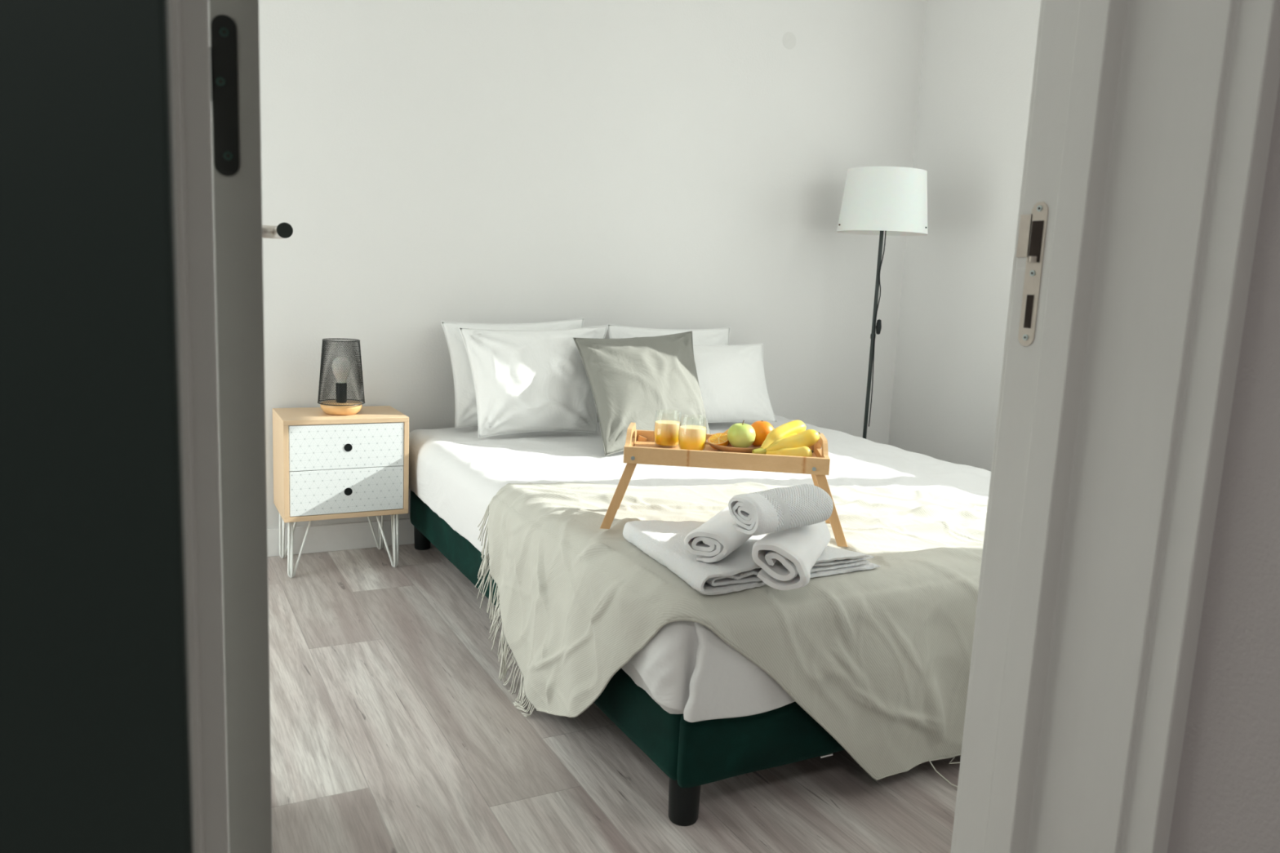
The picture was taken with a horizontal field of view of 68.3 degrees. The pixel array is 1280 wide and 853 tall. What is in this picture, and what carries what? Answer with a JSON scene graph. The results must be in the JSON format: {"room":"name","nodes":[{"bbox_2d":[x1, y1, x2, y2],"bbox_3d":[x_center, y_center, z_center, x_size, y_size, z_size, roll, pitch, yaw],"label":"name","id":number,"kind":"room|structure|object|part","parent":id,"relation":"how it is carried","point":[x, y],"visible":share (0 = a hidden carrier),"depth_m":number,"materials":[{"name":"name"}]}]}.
{"room":"hallway","nodes":[
{"label":"hallway","id":0,"kind":"room"},
{"bbox_2d":[0,0,194,852],"bbox_3d":[-0.759,-0.320,0.037,1.312,2.550,0.070,-2,10,-28],"label":"wall","id":1,"kind":"structure","parent":0,"point":[95,738],"depth_m":0.35,"materials":[{"name":"paint"}]},
{"bbox_2d":[258,0,927,528],"bbox_3d":[-0.595,-0.847,3.423,4.280,2.550,0.120,-2,10,-28],"label":"wall","id":2,"kind":"structure","parent":0,"point":[657,164],"depth_m":3.52,"materials":[{"name":"white paint"}]},
{"bbox_2d":[266,518,414,556],"bbox_3d":[-0.674,0.376,3.529,4.160,0.096,0.013,-2,10,-28],"label":"baseboard","id":3,"kind":"structure","parent":2,"relation":"attached to","point":[350,535],"depth_m":3.32,"materials":[{"name":"paint"}]},
{"bbox_2d":[782,31,795,49],"bbox_3d":[0.611,-1.580,3.862,0.068,0.068,0.003,-2,10,-28],"label":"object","id":4,"kind":"structure","parent":2,"relation":"attached to","point":[788,37],"depth_m":3.86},
{"bbox_2d":[267,542,960,852],"bbox_3d":[0.503,0.873,1.201,4.750,0.050,5.750,-2,10,-28],"label":"floor","id":5,"kind":"structure","parent":0,"point":[394,726],"depth_m":1.94,"materials":[{"name":"grey wood"}]},
{"bbox_2d":[272,405,408,577],"bbox_3d":[-1.002,0.208,3.154,0.389,0.514,0.270,-2,10,-28],"label":"nightstand","id":6,"kind":"object","parent":5,"relation":"on","point":[326,466],"visible":0.99,"depth_m":3.03,"materials":[{"name":"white wood"}]},
{"bbox_3d":[-1.162,0.120,3.052,0.016,0.293,0.270,-2,10,-28],"label":"panel","id":7,"kind":"part","parent":6,"relation":"part of","materials":[{"name":"brown wood"}]},
{"bbox_3d":[-1.177,0.357,3.191,0.078,0.194,0.064,-2,10,-28],"label":"leg","id":8,"kind":"part","parent":6,"relation":"part of","materials":[{"name":"white metal"}]},
{"bbox_3d":[-1.097,0.385,3.036,0.078,0.194,0.064,-2,10,-28],"label":"leg","id":9,"kind":"part","parent":6,"relation":"part of","materials":[{"name":"white metal"}]},
{"bbox_3d":[-0.990,-0.038,3.115,0.389,0.016,0.270,-2,10,-28],"label":"panel","id":10,"kind":"part","parent":6,"relation":"part of","materials":[{"name":"brown wood"}]},
{"bbox_3d":[-1.004,0.267,3.163,0.389,0.016,0.270,-2,10,-28],"label":"panel","id":11,"kind":"part","parent":6,"relation":"part of","materials":[{"name":"brown wood"}]},
{"bbox_2d":[317,337,364,415],"bbox_3d":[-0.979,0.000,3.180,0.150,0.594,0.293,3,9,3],"label":"table lamp","id":12,"kind":"object","parent":6,"relation":"on","point":[341,366],"visible":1,"depth_m":3.05,"materials":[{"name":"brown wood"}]},
{"bbox_3d":[-0.975,-0.185,3.079,0.060,0.089,0.060,-2,10,-28],"label":"light bulb","id":13,"kind":"part","parent":12,"relation":"part of","materials":[{"name":"white glass"}]},
{"bbox_2d":[335,382,346,403],"bbox_3d":[-0.978,-0.111,3.090,0.035,0.065,0.035,-2,10,-28],"label":"bulb socket","id":14,"kind":"object","parent":12,"relation":"attached to","point":[340,398],"depth_m":3.08,"materials":[{"name":"black plastic"}]},
{"bbox_3d":[-0.994,0.188,3.138,0.355,0.144,0.238,-2,10,-28],"label":"drawer","id":15,"kind":"part","parent":6,"relation":"part of","materials":[{"name":"white wood"}]},
{"bbox_3d":[-0.987,0.045,3.115,0.355,0.144,0.238,-2,10,-28],"label":"drawer","id":16,"kind":"part","parent":6,"relation":"part of","materials":[{"name":"white wood"}]},
{"bbox_3d":[-0.932,0.067,3.013,0.026,0.026,0.005,-2,10,-28],"label":"drawer knob","id":17,"kind":"part","parent":6,"relation":"part of","materials":[{"name":"black plastic"}]},
{"bbox_3d":[-0.939,0.209,3.036,0.026,0.026,0.005,-2,10,-28],"label":"drawer knob","id":18,"kind":"part","parent":6,"relation":"part of","materials":[{"name":"black plastic"}]},
{"bbox_3d":[-0.935,0.348,3.317,0.078,0.194,0.064,-2,10,-28],"label":"leg","id":19,"kind":"part","parent":6,"relation":"part of","materials":[{"name":"white metal"}]},
{"bbox_3d":[-0.854,0.376,3.164,0.078,0.194,0.064,-2,10,-28],"label":"leg","id":20,"kind":"part","parent":6,"relation":"part of","materials":[{"name":"white metal"}]},
{"bbox_3d":[-0.832,0.108,3.225,0.016,0.293,0.270,-2,10,-28],"label":"panel","id":21,"kind":"part","parent":6,"relation":"part of","materials":[{"name":"brown wood"}]},
{"bbox_2d":[409,490,844,826],"bbox_3d":[0.328,0.451,2.927,1.602,0.227,1.966,-2,10,-28],"label":"bed","id":22,"kind":"object","parent":5,"relation":"on","point":[693,755],"visible":0.14,"depth_m":1.79,"materials":[{"name":"green fabric"}]},
{"bbox_3d":[-0.783,0.394,3.398,0.061,0.091,0.061,-2,10,-28],"label":"leg","id":23,"kind":"part","parent":22,"relation":"part of","materials":[{"name":"black plastic"}]},
{"bbox_3d":[-0.365,0.433,2.572,0.047,0.143,1.936,-2,10,-28],"label":"rail","id":24,"kind":"part","parent":22,"relation":"part of","materials":[{"name":"green fabric"}]},
{"bbox_3d":[0.083,0.692,1.767,0.061,0.091,0.061,-2,10,-28],"label":"leg","id":25,"kind":"part","parent":22,"relation":"part of","materials":[{"name":"black plastic"}]},
{"bbox_2d":[408,415,991,722],"bbox_3d":[0.331,0.238,2.885,1.676,0.229,2.018,-2,10,-28],"label":"mattress","id":26,"kind":"object","parent":22,"relation":"on","point":[686,668],"visible":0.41,"depth_m":2.75,"materials":[{"name":"white fabric"}]},
{"bbox_2d":[440,317,584,428],"bbox_3d":[-0.433,-0.197,3.410,0.553,0.394,0.136,-2,10,-28],"label":"pillow","id":27,"kind":"object","parent":26,"relation":"on","point":[466,412],"visible":0.28,"depth_m":3.31,"materials":[{"name":"white fabric"}]},
{"bbox_2d":[458,324,608,438],"bbox_3d":[-0.340,-0.164,3.291,0.567,0.380,0.171,-2,10,-28],"label":"pillow","id":28,"kind":"object","parent":26,"relation":"on","point":[525,380],"visible":0.86,"depth_m":3.23,"materials":[{"name":"white fabric"}]},
{"bbox_2d":[573,331,711,456],"bbox_3d":[0.043,-0.134,3.239,0.572,0.363,0.473,-2,10,-28],"label":"cushion","id":29,"kind":"object","parent":26,"relation":"on","point":[630,380],"visible":0.83,"depth_m":3.20,"materials":[{"name":"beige fabric"}]},
{"bbox_2d":[607,324,730,345],"bbox_3d":[0.130,-0.208,3.716,0.594,0.373,0.132,-2,10,-28],"label":"pillow","id":30,"kind":"object","parent":26,"relation":"on","point":[713,336],"visible":0.13,"depth_m":3.75,"materials":[{"name":"white fabric"}]},
{"bbox_2d":[475,481,987,787],"bbox_3d":[0.621,0.408,2.460,1.880,0.479,1.083,-2,10,-28],"label":"throw blanket","id":31,"kind":"object","parent":26,"relation":"on","point":[880,658],"visible":0.51,"depth_m":1.91,"materials":[{"name":"beige fabric"}]},
{"bbox_2d":[600,422,847,546],"bbox_3d":[0.190,0.119,2.110,0.530,0.221,0.238,3,9,4],"label":"tray","id":32,"kind":"object","parent":31,"relation":"on","point":[639,447],"visible":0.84,"depth_m":1.99,"materials":[{"name":"brown wood"}]},
{"bbox_3d":[-0.042,0.136,2.028,0.080,0.174,0.009,3,9,4],"label":"leg","id":33,"kind":"part","parent":32,"relation":"part of","materials":[{"name":"brown wood"}]},
{"bbox_3d":[-0.020,0.029,2.113,0.010,0.064,0.215,3,9,4],"label":"handle","id":34,"kind":"part","parent":32,"relation":"part of","materials":[{"name":"brown wood"}]},
{"bbox_3d":[-0.027,0.108,2.229,0.080,0.179,0.009,3,9,4],"label":"leg","id":35,"kind":"part","parent":32,"relation":"part of","materials":[{"name":"brown wood"}]},
{"bbox_2d":[654,410,680,448],"bbox_3d":[0.063,0.005,2.151,0.064,0.080,0.064,-2,10,-28],"label":"drinking glass","id":36,"kind":"object","parent":32,"relation":"on","point":[666,432],"visible":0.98,"depth_m":2.13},
{"bbox_2d":[678,425,706,450],"bbox_3d":[0.117,0.017,2.095,0.064,0.080,0.064,-2,10,-28],"label":"drinking glass","id":37,"kind":"object","parent":32,"relation":"on","point":[691,437],"visible":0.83,"depth_m":2.07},
{"bbox_3d":[0.198,0.038,2.212,0.433,0.035,0.010,3,9,4],"label":"rail","id":38,"kind":"part","parent":32,"relation":"part of","materials":[{"name":"brown wood"}]},
{"bbox_3d":[0.181,0.072,1.990,0.433,0.035,0.010,3,9,4],"label":"rail","id":39,"kind":"part","parent":32,"relation":"part of","materials":[{"name":"brown wood"}]},
{"bbox_2d":[706,439,760,453],"bbox_3d":[0.219,0.046,2.131,0.141,0.021,0.141,-2,10,-28],"label":"plate","id":40,"kind":"object","parent":32,"relation":"on","point":[729,448],"visible":0.49,"depth_m":2.08,"materials":[{"name":"brown wood"}]},
{"bbox_2d":[707,432,728,449],"bbox_3d":[0.178,0.035,2.132,0.048,0.035,0.049,-2,10,-28],"label":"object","id":41,"kind":"object","parent":40,"relation":"on","point":[720,438],"visible":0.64,"depth_m":2.13,"materials":[{"name":"orange food"}]},
{"bbox_2d":[727,420,755,448],"bbox_3d":[0.227,0.017,2.113,0.063,0.063,0.063,-2,10,-28],"label":"apple","id":42,"kind":"object","parent":40,"relation":"on","point":[742,435],"visible":0.88,"depth_m":2.09,"materials":[{"name":"green food"}]},
{"bbox_2d":[751,420,773,445],"bbox_3d":[0.278,0.016,2.157,0.062,0.060,0.062,-2,10,-28],"label":"orange","id":43,"kind":"object","parent":40,"relation":"on","point":[762,428],"visible":0.62,"depth_m":2.13,"materials":[{"name":"orange food"}]},
{"bbox_2d":[751,420,820,457],"bbox_3d":[0.326,0.035,2.062,0.155,0.084,0.124,-2,10,-28],"label":"banana bunch","id":44,"kind":"object","parent":32,"relation":"on","point":[792,437],"visible":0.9,"depth_m":2.05,"materials":[{"name":"yellow food"}]},
{"bbox_3d":[0.262,0.056,2.056,0.034,0.020,0.020,-2,10,-28],"label":"bunch stem","id":45,"kind":"part","parent":44,"relation":"part of","materials":[{"name":"yellow food"}]},
{"bbox_3d":[0.418,0.135,2.199,0.087,0.183,0.009,3,9,4],"label":"leg","id":46,"kind":"part","parent":32,"relation":"part of","materials":[{"name":"brown wood"}]},
{"bbox_3d":[0.401,0.053,2.085,0.010,0.064,0.215,3,9,4],"label":"handle","id":47,"kind":"part","parent":32,"relation":"part of","materials":[{"name":"brown wood"}]},
{"bbox_3d":[0.402,0.164,1.998,0.087,0.180,0.009,3,9,4],"label":"leg","id":48,"kind":"part","parent":32,"relation":"part of","materials":[{"name":"brown wood"}]},
{"bbox_2d":[622,520,880,595],"bbox_3d":[0.232,0.246,1.907,0.432,0.046,0.373,-1,10,-23],"label":"bath towel","id":49,"kind":"object","parent":31,"relation":"on","point":[663,541],"visible":0.45,"depth_m":1.81,"materials":[{"name":"white fabric"}]},
{"bbox_2d":[684,506,752,563],"bbox_3d":[0.172,0.202,1.828,0.099,0.071,0.252,7,10,24],"label":"rolled towel","id":50,"kind":"object","parent":49,"relation":"on","point":[717,538],"visible":0.66,"depth_m":1.73,"materials":[{"name":"white fabric"}]},
{"bbox_2d":[751,521,831,590],"bbox_3d":[0.287,0.228,1.770,0.106,0.096,0.244,6,10,20],"label":"rolled towel","id":51,"kind":"object","parent":49,"relation":"on","point":[787,557],"visible":0.84,"depth_m":1.68,"materials":[{"name":"white fabric"}]},
{"bbox_2d":[728,484,833,535],"bbox_3d":[0.260,0.151,1.729,0.210,0.070,0.088,-5,12,-40],"label":"rolled towel","id":52,"kind":"object","parent":51,"relation":"on","point":[780,508],"visible":1,"depth_m":1.69,"materials":[{"name":"white fabric"}]},
{"bbox_2d":[693,343,777,422],"bbox_3d":[0.267,-0.162,3.621,0.603,0.318,0.151,-2,10,-28],"label":"pillow","id":53,"kind":"object","parent":26,"relation":"on","point":[731,380],"visible":0.54,"depth_m":3.63,"materials":[{"name":"white fabric"}]},
{"bbox_3d":[0.778,0.564,2.078,1.594,0.142,0.033,-2,10,-28],"label":"foot rail","id":54,"kind":"part","parent":22,"relation":"part of","materials":[{"name":"green fabric"}]},
{"bbox_2d":[836,166,928,439],"bbox_3d":[0.956,-0.300,3.894,0.358,1.466,0.358,-2,10,-28],"label":"floor lamp","id":55,"kind":"object","parent":5,"relation":"on","point":[881,201],"visible":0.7,"depth_m":3.67,"materials":[{"name":"white fabric"}]},
{"bbox_3d":[0.970,-0.429,3.866,0.019,0.871,0.006,-2,10,-28],"label":"lamp cord","id":56,"kind":"part","parent":55,"relation":"part of","materials":[{"name":"black plastic"}]},
{"bbox_2d":[875,319,881,334],"bbox_3d":[0.979,-0.409,3.871,0.023,0.064,0.023,-2,10,-28],"label":"switch","id":57,"kind":"object","parent":55,"relation":"attached to","point":[878,326],"depth_m":3.86,"materials":[{"name":"black plastic"}]},
{"bbox_3d":[0.984,-0.903,3.799,0.358,0.244,0.358,-2,10,-28],"label":"lamp shade","id":58,"kind":"part","parent":55,"relation":"part of","materials":[{"name":"white fabric"}]},
{"bbox_2d":[888,0,1040,471],"bbox_3d":[1.861,-0.702,3.232,0.120,2.550,2.775,-2,10,-28],"label":"wall","id":59,"kind":"structure","parent":0,"point":[979,55],"depth_m":4.01,"materials":[{"name":"white paint"}]},
{"bbox_2d":[1167,79,1279,852],"bbox_3d":[1.333,-0.177,-0.251,0.102,2.550,2.783,-2,10,-28],"label":"wall","id":60,"kind":"structure","parent":0,"point":[1227,800],"depth_m":0.99,"materials":[{"name":"paint"}]},
{"bbox_3d":[0.542,-0.414,1.016,4.530,2.550,0.200,-2,10,-28],"label":"wall","id":61,"kind":"structure","parent":0,"visible":0},
{"bbox_2d":[168,0,229,852],"bbox_3d":[-0.318,-0.143,0.617,0.076,2.060,0.249,-2,10,-28],"label":"door frame","id":62,"kind":"structure","parent":61,"relation":"attached to","point":[188,20],"depth_m":0.67,"materials":[{"name":"white paint"}]},
{"bbox_2d":[208,0,293,852],"bbox_3d":[-0.490,-0.242,1.214,0.108,2.037,0.868,-1,10,-23],"label":"door","id":63,"kind":"structure","parent":62,"relation":"attached to","point":[240,233],"depth_m":0.84,"materials":[{"name":"paint"}]},
{"bbox_3d":[-0.584,-0.311,1.501,0.054,0.021,0.149,-2,10,-28],"label":"lever","id":64,"kind":"part","parent":63,"relation":"part of","materials":[{"name":"metal"}]},
{"bbox_2d":[950,0,1279,852],"bbox_3d":[0.550,-0.204,1.072,0.086,2.120,0.259,-2,10,-28],"label":"door frame","id":65,"kind":"structure","parent":61,"relation":"attached to","point":[1152,123],"depth_m":1.07,"materials":[{"name":"white paint"}]},
{"bbox_3d":[0.472,-0.185,1.148,0.002,0.172,0.039,-2,10,-28],"label":"strike plate","id":66,"kind":"part","parent":65,"relation":"part of","materials":[{"name":"silver metal"}]}
]}

